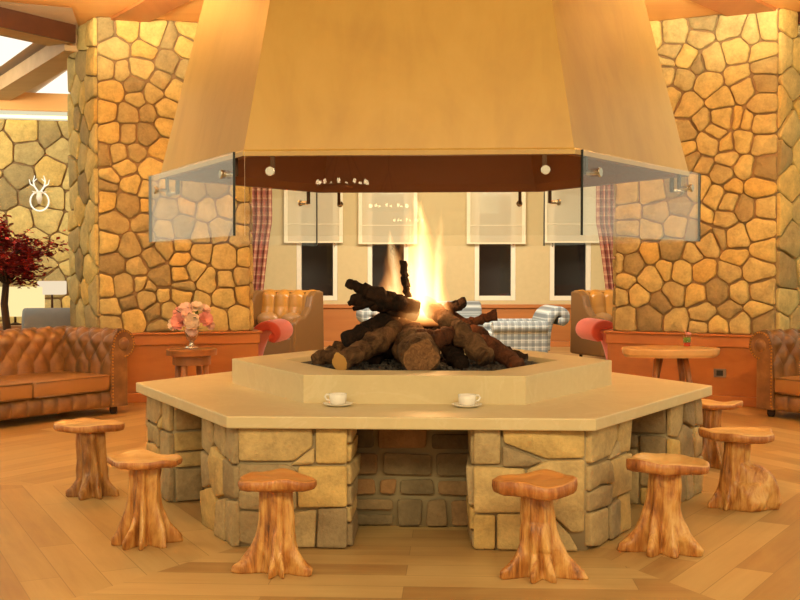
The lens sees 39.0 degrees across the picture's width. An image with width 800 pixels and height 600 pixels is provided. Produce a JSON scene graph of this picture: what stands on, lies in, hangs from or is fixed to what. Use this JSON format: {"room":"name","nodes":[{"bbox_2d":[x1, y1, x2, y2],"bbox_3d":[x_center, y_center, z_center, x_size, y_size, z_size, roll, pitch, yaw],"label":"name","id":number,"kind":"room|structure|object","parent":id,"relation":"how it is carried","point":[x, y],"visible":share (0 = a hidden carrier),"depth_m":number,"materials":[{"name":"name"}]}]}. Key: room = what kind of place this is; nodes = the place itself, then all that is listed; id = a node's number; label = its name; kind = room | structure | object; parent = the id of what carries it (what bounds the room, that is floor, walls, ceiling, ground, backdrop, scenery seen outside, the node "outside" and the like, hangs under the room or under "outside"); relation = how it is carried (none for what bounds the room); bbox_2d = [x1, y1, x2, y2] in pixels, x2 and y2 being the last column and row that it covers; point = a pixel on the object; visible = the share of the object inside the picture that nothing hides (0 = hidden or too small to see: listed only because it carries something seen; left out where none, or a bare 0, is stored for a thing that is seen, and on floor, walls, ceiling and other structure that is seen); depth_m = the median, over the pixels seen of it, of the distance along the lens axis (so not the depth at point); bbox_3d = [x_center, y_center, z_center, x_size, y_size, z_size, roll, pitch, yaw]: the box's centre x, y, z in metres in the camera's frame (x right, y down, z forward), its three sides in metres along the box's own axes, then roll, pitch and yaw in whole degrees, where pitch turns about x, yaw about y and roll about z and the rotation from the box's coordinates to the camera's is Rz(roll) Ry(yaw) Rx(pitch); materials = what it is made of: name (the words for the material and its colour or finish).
{"room":"hotel lobby","nodes":[
{"label":"hotel lobby","id":0,"kind":"room"},
{"bbox_2d":[0,119,71,322],"bbox_3d":[-5.378,-0.737,14.554,3.423,3.204,0.063,0,2,-14],"label":"wall","id":1,"kind":"structure","parent":0,"point":[28,148],"depth_m":14.69,"materials":[{"name":"beige stone"}]},
{"bbox_2d":[0,114,67,118],"bbox_3d":[-5.287,-2.360,14.436,3.443,0.035,0.040,0,2,-13],"label":"lamp","id":2,"kind":"object","parent":1,"relation":"attached to","point":[1,115],"visible":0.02,"depth_m":14.55,"materials":[{"name":"white"}]},
{"bbox_2d":[0,92,67,111],"bbox_3d":[-5.288,-2.531,14.310,3.445,0.220,0.120,0,2,-13],"label":"trim","id":3,"kind":"structure","parent":1,"relation":"attached to","point":[45,102],"depth_m":14.41,"materials":[{"name":"orange wood"}]},
{"bbox_2d":[29,175,49,211],"bbox_3d":[-4.672,-1.380,14.621,0.258,0.466,0.094,0,2,-14],"label":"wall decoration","id":4,"kind":"object","parent":1,"relation":"attached to","point":[39,193],"visible":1,"depth_m":14.62,"materials":[{"name":"ceramic"}]},
{"bbox_2d":[0,1,78,92],"bbox_3d":[-5.574,-2.691,12.319,5.293,0.001,6.944,0,2,1],"label":"ceiling","id":5,"kind":"structure","parent":0,"point":[63,14],"depth_m":10.54,"materials":[{"name":"orange wood"}]},
{"bbox_2d":[0,36,31,65],"bbox_3d":[-4.938,-2.696,13.341,0.923,0.037,5.522,-1,2,-22],"label":"ceiling light panel","id":6,"kind":"object","parent":5,"relation":"attached to","point":[9,47],"visible":0.6,"depth_m":11.76,"materials":[{"name":"white"}]},
{"bbox_2d":[36,71,69,93],"bbox_3d":[-3.764,-2.709,13.803,0.734,0.037,3.512,-1,2,-28],"label":"ceiling light panel","id":7,"kind":"object","parent":5,"relation":"attached to","point":[59,85],"visible":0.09,"depth_m":14.32,"materials":[{"name":"white"}]},
{"bbox_2d":[67,17,253,332],"bbox_3d":[-2.388,-1.192,11.209,1.775,2.985,0.921,0,2,-16],"label":"wall","id":8,"kind":"structure","parent":0,"point":[125,78],"depth_m":10.79,"materials":[{"name":"beige stone"}]},
{"bbox_2d":[0,27,68,45],"bbox_3d":[-3.884,-2.557,10.001,0.340,0.200,2.276,1,2,31],"label":"ceiling beam","id":9,"kind":"structure","parent":8,"relation":"attached to","point":[4,32],"depth_m":10.65,"materials":[{"name":"brown wood"}]},
{"bbox_2d":[0,7,75,43],"bbox_3d":[-3.721,-2.544,9.903,0.030,0.200,2.276,1,2,31],"label":"ceiling beam","id":10,"kind":"structure","parent":8,"relation":"attached to","point":[10,19],"depth_m":10.47,"materials":[{"name":"brown wood"}]},
{"bbox_2d":[0,35,79,100],"bbox_3d":[-4.580,-2.585,13.438,0.300,0.160,5.535,-1,2,-31],"label":"ceiling beam","id":11,"kind":"structure","parent":8,"relation":"attached to","point":[49,61],"depth_m":12.32,"materials":[{"name":"brown wood"}]},
{"bbox_2d":[111,0,190,21],"bbox_3d":[-1.639,-2.609,9.237,0.340,0.030,4.000,-1,2,-32],"label":"ceiling beam","id":12,"kind":"structure","parent":8,"relation":"attached to","point":[141,10],"depth_m":10.23,"materials":[{"name":"orange wood"}]},
{"bbox_2d":[127,329,262,392],"bbox_3d":[-2.416,0.584,11.283,1.933,0.575,1.070,0,2,-16],"label":"wainscoting","id":13,"kind":"structure","parent":8,"relation":"attached to","point":[148,361],"depth_m":10.83,"materials":[{"name":"brown wood"}]},
{"bbox_2d":[0,347,799,599],"bbox_3d":[0.118,1.103,6.578,37.969,0.001,33.655,0,2,1],"label":"floor","id":14,"kind":"structure","parent":0,"point":[54,545],"depth_m":5.13,"materials":[{"name":"brown wood"}]},
{"bbox_2d":[0,323,21,328],"bbox_3d":[-4.427,0.594,13.524,1.300,0.600,0.600,0,2,1],"label":"console table","id":15,"kind":"object","parent":14,"relation":"on","point":[1,325],"visible":0.03,"depth_m":13.22,"materials":[{"name":"brown wood"}]},
{"bbox_2d":[0,287,44,324],"bbox_3d":[-4.578,0.071,13.428,0.594,0.451,0.368,0,2,1],"label":"table lamp","id":16,"kind":"object","parent":15,"relation":"on","point":[19,299],"visible":0.8,"depth_m":13.24,"materials":[{"name":"fabric"}]},
{"bbox_2d":[37,281,66,307],"bbox_3d":[-4.192,0.031,13.607,0.301,0.520,0.187,0,2,1],"label":"table lamp","id":17,"kind":"object","parent":15,"relation":"on","point":[51,288],"visible":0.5,"depth_m":13.51,"materials":[{"name":"fabric"}]},
{"bbox_2d":[0,213,68,329],"bbox_3d":[-4.160,0.006,11.851,1.208,1.876,1.075,-2,2,-42],"label":"maple tree","id":18,"kind":"object","parent":14,"relation":"on","point":[9,269],"visible":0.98,"depth_m":11.85,"materials":[{"name":"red plant"}]},
{"bbox_2d":[22,308,69,328],"bbox_3d":[-3.893,0.500,12.714,0.680,0.837,0.654,0,2,-11],"label":"armchair","id":19,"kind":"object","parent":14,"relation":"on","point":[31,317],"visible":0.16,"depth_m":12.41,"materials":[{"name":"fabric"}]},
{"bbox_2d":[0,325,134,420],"bbox_3d":[-3.344,0.639,9.463,0.951,0.754,2.107,1,2,36],"label":"sofa","id":20,"kind":"object","parent":14,"relation":"on","point":[47,370],"visible":1,"depth_m":9.86,"materials":[{"name":"leather"}]},
{"bbox_2d":[0,379,32,402],"bbox_3d":[-3.485,0.742,9.083,0.680,0.140,0.781,1,2,36],"label":"seat cushion","id":21,"kind":"object","parent":20,"relation":"on","point":[11,390],"depth_m":9.09,"materials":[{"name":"brown leather"}]},
{"bbox_2d":[53,418,124,500],"bbox_3d":[-1.754,0.894,6.403,0.408,0.428,0.309,0,2,1],"label":"stool","id":22,"kind":"object","parent":14,"relation":"on","point":[92,480],"visible":1,"depth_m":6.33,"materials":[{"name":"brown wood"}]},
{"bbox_2d":[128,393,146,402],"bbox_3d":[-2.413,0.916,11.294,1.886,0.090,1.029,0,2,-16],"label":"baseboard","id":23,"kind":"structure","parent":14,"relation":"on","point":[132,397],"depth_m":10.74,"materials":[{"name":"brown wood"}]},
{"bbox_2d":[107,449,182,550],"bbox_3d":[-1.201,0.931,5.291,0.356,0.421,0.302,0,2,1],"label":"stool","id":24,"kind":"object","parent":14,"relation":"on","point":[144,522],"visible":1,"depth_m":5.24,"materials":[{"name":"brown wood"}]},
{"bbox_2d":[166,347,216,377],"bbox_3d":[-1.867,0.716,10.121,0.452,0.563,0.452,0,2,1],"label":"side table","id":25,"kind":"object","parent":14,"relation":"on","point":[200,357],"visible":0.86,"depth_m":9.97,"materials":[{"name":"brown wood"}]},
{"bbox_2d":[167,301,214,348],"bbox_3d":[-1.869,0.220,10.100,0.424,0.429,0.348,0,2,1],"label":"flower vase","id":26,"kind":"object","parent":25,"relation":"on","point":[182,316],"visible":1,"depth_m":10.02,"materials":[{"name":"pink plant"}]},
{"bbox_2d":[250,187,271,289],"bbox_3d":[-2.172,-0.884,16.976,0.687,3.348,0.106,0,2,1],"label":"curtain","id":27,"kind":"object","parent":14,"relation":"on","point":[261,204],"visible":0.28,"depth_m":16.95,"materials":[{"name":"fabric"}]},
{"bbox_2d":[253,319,292,355],"bbox_3d":[-1.738,0.572,12.211,1.061,0.722,0.620,0,2,7],"label":"slipper chair","id":28,"kind":"object","parent":14,"relation":"on","point":[275,330],"visible":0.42,"depth_m":11.99,"materials":[{"name":"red fabric"}]},
{"bbox_2d":[231,468,316,578],"bbox_3d":[-0.526,0.947,4.805,0.348,0.419,0.304,2,2,44],"label":"stool","id":29,"kind":"object","parent":14,"relation":"on","point":[273,551],"visible":1,"depth_m":4.76,"materials":[{"name":"brown wood"}]},
{"bbox_2d":[252,289,323,354],"bbox_3d":[-1.698,0.346,15.622,1.040,0.970,0.830,1,2,25],"label":"armchair","id":30,"kind":"object","parent":14,"relation":"on","point":[303,309],"visible":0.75,"depth_m":15.63,"materials":[{"name":"brown leather"}]},
{"bbox_2d":[257,312,278,322],"bbox_3d":[-1.849,0.271,15.771,0.357,0.211,0.143,1,2,25],"label":"pillow","id":31,"kind":"object","parent":30,"relation":"on","point":[265,316],"depth_m":15.72,"materials":[{"name":"beige leather"}]},
{"bbox_2d":[282,312,299,321],"bbox_3d":[-1.486,0.276,15.605,0.357,0.211,0.143,1,2,25],"label":"pillow","id":32,"kind":"object","parent":30,"relation":"on","point":[289,316],"depth_m":15.55,"materials":[{"name":"beige leather"}]},
{"bbox_2d":[356,308,378,321],"bbox_3d":[-0.043,0.456,15.211,1.041,0.774,0.910,0,2,-8],"label":"plaid armchair","id":33,"kind":"object","parent":14,"relation":"on","point":[365,314],"visible":0.16,"depth_m":14.78,"materials":[{"name":"white fabric"}]},
{"bbox_2d":[136,348,711,550],"bbox_3d":[0.118,0.724,6.566,3.340,0.758,2.964,0,2,1],"label":"fire pit","id":34,"kind":"object","parent":14,"relation":"on","point":[401,454],"depth_m":5.58,"materials":[{"name":"beige stone"}]},
{"bbox_2d":[323,392,352,406],"bbox_3d":[-0.303,0.488,5.522,0.150,0.062,0.150,0,2,1],"label":"coffee cup","id":35,"kind":"object","parent":34,"relation":"on","point":[338,399],"visible":1,"depth_m":5.49,"materials":[{"name":"ceramic"}]},
{"bbox_2d":[301,353,537,370],"bbox_3d":[0.118,0.399,6.556,1.575,0.158,1.396,0,2,1],"label":"coals","id":36,"kind":"object","parent":34,"relation":"on","point":[386,364],"visible":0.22,"depth_m":6.25},
{"bbox_2d":[311,341,346,364],"bbox_3d":[-0.317,0.272,6.477,0.432,0.212,0.122,-1,2,-39],"label":"log","id":37,"kind":"object","parent":36,"relation":"on","point":[322,356],"visible":0.47,"depth_m":6.37,"materials":[{"name":"brown wood"}]},
{"bbox_2d":[332,318,405,369],"bbox_3d":[-0.146,0.243,6.254,0.151,0.278,0.631,1,2,32],"label":"log","id":38,"kind":"object","parent":36,"relation":"on","point":[378,341],"visible":0.95,"depth_m":6.15,"materials":[{"name":"brown wood"}]},
{"bbox_2d":[340,312,398,346],"bbox_3d":[-0.169,0.160,6.376,0.394,0.216,0.134,-2,2,-43],"label":"log","id":39,"kind":"object","parent":38,"relation":"on","point":[348,337],"visible":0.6,"depth_m":6.30,"materials":[{"name":"brown wood"}]},
{"bbox_2d":[366,347,393,364],"bbox_3d":[-0.028,0.226,6.539,0.143,0.278,0.550,1,2,28],"label":"log","id":40,"kind":"object","parent":36,"relation":"on","point":[377,359],"visible":0.12,"depth_m":6.33,"materials":[{"name":"brown wood"}]},
{"bbox_2d":[412,309,438,328],"bbox_3d":[0.062,0.123,6.639,0.388,0.219,0.149,0,2,-15],"label":"log","id":41,"kind":"object","parent":40,"relation":"on","point":[427,323],"visible":0.15,"depth_m":6.61,"materials":[{"name":"brown wood"}]},
{"bbox_2d":[391,319,440,370],"bbox_3d":[0.076,0.258,6.273,0.242,0.286,0.603,0,2,-8],"label":"log","id":42,"kind":"object","parent":36,"relation":"on","point":[414,351],"visible":0.88,"depth_m":6.00,"materials":[{"name":"brown wood"}]},
{"bbox_2d":[350,293,419,320],"bbox_3d":[-0.088,0.044,6.432,0.411,0.166,0.114,-1,2,-24],"label":"log","id":43,"kind":"object","parent":42,"relation":"on","point":[410,316],"visible":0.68,"depth_m":6.41,"materials":[{"name":"brown wood"}]},
{"bbox_2d":[345,279,420,313],"bbox_3d":[-0.101,-0.018,6.390,0.444,0.203,0.118,-1,2,-17],"label":"log","id":44,"kind":"object","parent":43,"relation":"on","point":[378,295],"visible":1,"depth_m":6.35,"materials":[{"name":"brown wood"}]},
{"bbox_2d":[399,260,411,297],"bbox_3d":[0.032,-0.121,6.426,0.056,0.214,0.082,1,2,38],"label":"log","id":45,"kind":"object","parent":44,"relation":"on","point":[404,278],"visible":1,"depth_m":6.41,"materials":[{"name":"brown wood"}]},
{"bbox_2d":[415,326,454,348],"bbox_3d":[0.189,0.211,6.212,0.225,0.135,0.182,1,2,22],"label":"log","id":46,"kind":"object","parent":42,"relation":"on","point":[443,337],"visible":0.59,"depth_m":6.17,"materials":[{"name":"brown wood"}]},
{"bbox_2d":[431,326,468,370],"bbox_3d":[0.271,0.270,6.337,0.122,0.226,0.492,-1,2,-17],"label":"log","id":47,"kind":"object","parent":36,"relation":"on","point":[455,357],"visible":0.59,"depth_m":6.16,"materials":[{"name":"brown wood"}]},
{"bbox_2d":[420,296,494,365],"bbox_3d":[0.294,0.165,6.326,0.144,0.365,0.697,-1,2,-29],"label":"log","id":48,"kind":"object","parent":36,"relation":"on","point":[476,349],"visible":0.91,"depth_m":6.19,"materials":[{"name":"brown wood"}]},
{"bbox_2d":[443,297,466,312],"bbox_3d":[0.292,0.052,6.610,0.206,0.142,0.092,0,2,11],"label":"log","id":49,"kind":"object","parent":48,"relation":"on","point":[454,306],"visible":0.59,"depth_m":6.58,"materials":[{"name":"brown wood"}]},
{"bbox_2d":[453,312,524,367],"bbox_3d":[0.470,0.233,6.462,0.139,0.327,0.648,-1,2,-34],"label":"log","id":50,"kind":"object","parent":36,"relation":"on","point":[505,356],"visible":0.57,"depth_m":6.31,"materials":[{"name":"brown wood"}]},
{"bbox_2d":[467,309,497,324],"bbox_3d":[0.455,0.117,6.757,0.263,0.125,0.078,0,2,1],"label":"log","id":51,"kind":"object","parent":50,"relation":"on","point":[481,319],"visible":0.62,"depth_m":6.73,"materials":[{"name":"brown wood"}]},
{"bbox_2d":[507,346,527,358],"bbox_3d":[0.552,0.292,6.776,0.433,0.225,0.126,1,2,21],"label":"log","id":52,"kind":"object","parent":36,"relation":"on","point":[520,354],"visible":0.07,"depth_m":6.69,"materials":[{"name":"brown wood"}]},
{"bbox_2d":[136,371,711,430],"bbox_3d":[0.118,0.516,6.560,3.346,0.057,2.968,0,2,1],"label":"countertop","id":53,"kind":"structure","parent":34,"relation":"on","point":[214,398],"depth_m":5.43,"materials":[{"name":"beige stone"}]},
{"bbox_2d":[452,393,481,407],"bbox_3d":[0.326,0.489,5.483,0.150,0.062,0.150,0,2,1],"label":"coffee cup","id":54,"kind":"object","parent":34,"relation":"on","point":[466,400],"visible":1,"depth_m":5.45,"materials":[{"name":"ceramic"}]},
{"bbox_2d":[437,301,481,325],"bbox_3d":[0.876,0.412,16.690,0.910,0.774,1.041,0,2,-5],"label":"plaid armchair","id":55,"kind":"object","parent":14,"relation":"on","point":[473,308],"visible":0.1,"depth_m":16.90,"materials":[{"name":"white fabric"}]},
{"bbox_2d":[481,305,569,352],"bbox_3d":[1.665,0.462,15.028,1.041,0.774,0.910,0,2,-6],"label":"sofa","id":56,"kind":"object","parent":14,"relation":"on","point":[534,333],"visible":0.76,"depth_m":14.61,"materials":[{"name":"white fabric"}]},
{"bbox_2d":[492,469,588,583],"bbox_3d":[0.572,0.947,4.756,0.351,0.422,0.318,-1,2,-21],"label":"stool","id":57,"kind":"object","parent":14,"relation":"on","point":[541,554],"visible":1,"depth_m":4.69,"materials":[{"name":"brown wood"}]},
{"bbox_2d":[570,289,615,356],"bbox_3d":[3.012,0.346,15.622,1.040,0.970,0.830,-1,2,-23],"label":"armchair","id":58,"kind":"object","parent":14,"relation":"on","point":[597,304],"visible":0.43,"depth_m":15.62,"materials":[{"name":"brown leather"}]},
{"bbox_2d":[596,312,612,322],"bbox_3d":[2.799,0.276,15.609,0.357,0.211,0.143,-1,2,-23],"label":"pillow","id":59,"kind":"object","parent":58,"relation":"on","point":[606,316],"depth_m":15.57,"materials":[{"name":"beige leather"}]},
{"bbox_2d":[576,318,612,359],"bbox_3d":[2.526,0.566,12.410,1.061,0.722,0.620,0,2,-8],"label":"slipper chair","id":60,"kind":"object","parent":14,"relation":"on","point":[592,329],"visible":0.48,"depth_m":12.19,"materials":[{"name":"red fabric"}]},
{"bbox_2d":[596,184,615,289],"bbox_3d":[3.174,-0.884,16.986,0.642,3.348,0.106,0,2,1],"label":"curtain","id":61,"kind":"object","parent":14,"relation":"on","point":[605,204],"visible":0.23,"depth_m":16.98,"materials":[{"name":"fabric"}]},
{"bbox_2d":[617,452,709,558],"bbox_3d":[1.200,0.927,5.162,0.415,0.437,0.309,0,2,1],"label":"stool","id":62,"kind":"object","parent":14,"relation":"on","point":[661,527],"visible":1,"depth_m":5.09,"materials":[{"name":"brown wood"}]},
{"bbox_2d":[622,345,719,382],"bbox_3d":[2.370,0.712,9.929,0.857,0.590,0.568,0,2,1],"label":"table","id":63,"kind":"object","parent":14,"relation":"on","point":[658,352],"visible":0.81,"depth_m":9.77,"materials":[{"name":"brown wood"}]},
{"bbox_2d":[683,331,691,345],"bbox_3d":[2.537,0.340,9.975,0.076,0.151,0.076,0,2,1],"label":"cocktail glass","id":64,"kind":"object","parent":63,"relation":"on","point":[686,340],"visible":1,"depth_m":9.95,"materials":[{"name":"glass"}]},
{"bbox_2d":[699,399,742,468],"bbox_3d":[2.056,0.862,7.329,0.339,0.437,0.245,-1,2,-18],"label":"stool","id":65,"kind":"object","parent":14,"relation":"on","point":[712,451],"visible":0.73,"depth_m":7.28,"materials":[{"name":"brown wood"}]},
{"bbox_2d":[701,395,755,406],"bbox_3d":[3.218,0.924,11.041,2.287,0.090,1.215,1,2,23],"label":"baseboard","id":66,"kind":"structure","parent":14,"relation":"on","point":[747,401],"depth_m":10.47,"materials":[{"name":"brown wood"}]},
{"bbox_2d":[698,427,781,511],"bbox_3d":[1.839,0.903,6.087,0.345,0.428,0.352,-1,2,-37],"label":"stool","id":67,"kind":"object","parent":14,"relation":"on","point":[744,485],"visible":1,"depth_m":6.01,"materials":[{"name":"brown wood"}]},
{"bbox_2d":[749,328,799,416],"bbox_3d":[3.963,0.648,9.168,0.951,0.754,2.107,-1,2,-30],"label":"sofa","id":68,"kind":"object","parent":14,"relation":"on","point":[776,352],"visible":1,"depth_m":9.68,"materials":[{"name":"leather"}]},
{"bbox_2d":[775,376,799,394],"bbox_3d":[3.669,0.731,9.453,0.680,0.140,0.781,-1,2,-30],"label":"seat cushion","id":69,"kind":"object","parent":68,"relation":"on","point":[784,385],"depth_m":9.50,"materials":[{"name":"brown leather"}]},
{"bbox_2d":[0,0,799,25],"bbox_3d":[0.300,-2.692,9.563,8.900,0.114,18.200,0,2,1],"label":"ceiling","id":70,"kind":"structure","parent":0,"point":[84,11],"depth_m":10.29,"materials":[{"name":"orange wood"}]},
{"bbox_2d":[149,0,700,245],"bbox_3d":[0.118,-1.591,6.497,3.189,2.510,2.854,0,2,1],"label":"hood","id":71,"kind":"object","parent":70,"relation":"attached to","point":[317,96],"visible":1,"depth_m":5.34,"materials":[{"name":"paint"}]},
{"bbox_2d":[264,189,605,303],"bbox_3d":[0.324,-1.444,18.262,9.678,3.130,0.200,0,2,1],"label":"wall","id":72,"kind":"structure","parent":0,"point":[441,264],"depth_m":18.18,"materials":[{"name":"beige paint"}]},
{"bbox_2d":[284,190,342,242],"bbox_3d":[-1.388,-1.608,18.114,0.945,1.384,0.120,0,2,1],"label":"blind","id":73,"kind":"object","parent":72,"relation":"attached to","point":[299,221],"visible":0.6,"depth_m":18.09,"materials":[{"name":"fabric"}]},
{"bbox_2d":[297,243,337,299],"bbox_3d":[-1.338,-1.096,18.234,0.661,2.205,0.130,0,2,1],"label":"window","id":74,"kind":"structure","parent":72,"relation":"in","point":[299,245],"depth_m":18.22,"materials":[{"name":"white paint"}]},
{"bbox_2d":[358,193,416,243],"bbox_3d":[-0.194,-1.598,18.102,0.945,1.404,0.120,0,2,1],"label":"blind","id":75,"kind":"object","parent":72,"relation":"attached to","point":[394,215],"visible":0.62,"depth_m":18.08,"materials":[{"name":"fabric"}]},
{"bbox_2d":[368,244,408,295],"bbox_3d":[-0.193,-1.095,18.222,0.661,2.205,0.130,0,2,1],"label":"window","id":76,"kind":"structure","parent":72,"relation":"in","point":[406,246],"depth_m":18.20,"materials":[{"name":"white paint"}]},
{"bbox_2d":[323,304,570,340],"bbox_3d":[0.323,0.363,18.281,9.678,0.595,0.250,0,2,1],"label":"trim","id":77,"kind":"structure","parent":72,"relation":"attached to","point":[337,318],"depth_m":18.18,"materials":[{"name":"brown wood"}]},
{"bbox_2d":[475,244,515,300],"bbox_3d":[1.533,-1.095,18.204,0.661,2.205,0.130,0,2,1],"label":"window","id":78,"kind":"structure","parent":72,"relation":"in","point":[512,297],"depth_m":18.19,"materials":[{"name":"white paint"}]},
{"bbox_2d":[467,192,525,243],"bbox_3d":[1.540,-1.597,18.084,0.945,1.404,0.120,0,2,1],"label":"blind","id":79,"kind":"object","parent":72,"relation":"attached to","point":[492,217],"visible":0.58,"depth_m":18.07,"materials":[{"name":"fabric"}]},
{"bbox_2d":[550,243,590,300],"bbox_3d":[2.742,-1.095,18.192,0.661,2.205,0.130,0,2,1],"label":"window","id":80,"kind":"structure","parent":72,"relation":"in","point":[587,245],"depth_m":18.18,"materials":[{"name":"white paint"}]},
{"bbox_2d":[543,186,598,242],"bbox_3d":[2.765,-1.607,18.071,0.945,1.384,0.120,0,2,1],"label":"blind","id":81,"kind":"object","parent":72,"relation":"attached to","point":[563,221],"visible":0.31,"depth_m":18.05,"materials":[{"name":"fabric"}]},
{"bbox_2d":[302,243,584,295],"bbox_3d":[0.329,-1.065,18.786,9.728,3.600,0.825,0,2,1],"label":"window","id":82,"kind":"structure","parent":0,"point":[569,258],"depth_m":19.16,"materials":[{"name":"black glass"}]},
{"bbox_2d":[324,341,569,346],"bbox_3d":[0.323,0.706,18.296,9.678,0.090,0.240,0,2,1],"label":"baseboard","id":83,"kind":"structure","parent":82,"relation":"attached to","point":[326,343],"depth_m":18.15,"materials":[{"name":"brown wood"}]},
{"bbox_2d":[612,8,799,334],"bbox_3d":[3.180,-1.184,10.972,2.153,2.984,1.089,1,2,23],"label":"wall","id":84,"kind":"structure","parent":0,"point":[732,82],"depth_m":10.53,"materials":[{"name":"beige stone"}]},
{"bbox_2d":[603,329,756,396],"bbox_3d":[3.224,0.591,11.028,2.340,0.575,1.256,1,2,23],"label":"wainscoting","id":85,"kind":"structure","parent":84,"relation":"attached to","point":[735,356],"depth_m":10.62,"materials":[{"name":"brown wood"}]},
{"bbox_2d":[714,369,725,377],"bbox_3d":[2.986,0.682,10.541,0.115,0.080,0.015,1,2,29],"label":"wall socket","id":86,"kind":"object","parent":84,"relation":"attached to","point":[717,372],"visible":1,"depth_m":10.54,"materials":[{"name":"black plastic"}]},
{"bbox_2d":[716,370,722,375],"bbox_3d":[2.985,0.682,10.538,0.060,0.050,0.008,1,2,29],"label":"outlet","id":87,"kind":"object","parent":86,"relation":"attached to","point":[718,372],"depth_m":10.53,"materials":[{"name":"black plastic"}]},
{"bbox_2d":[690,0,777,15],"bbox_3d":[2.186,-2.603,9.062,0.440,0.030,4.000,1,2,39],"label":"trim","id":88,"kind":"structure","parent":84,"relation":"attached to","point":[724,7],"depth_m":10.07,"materials":[{"name":"orange wood"}]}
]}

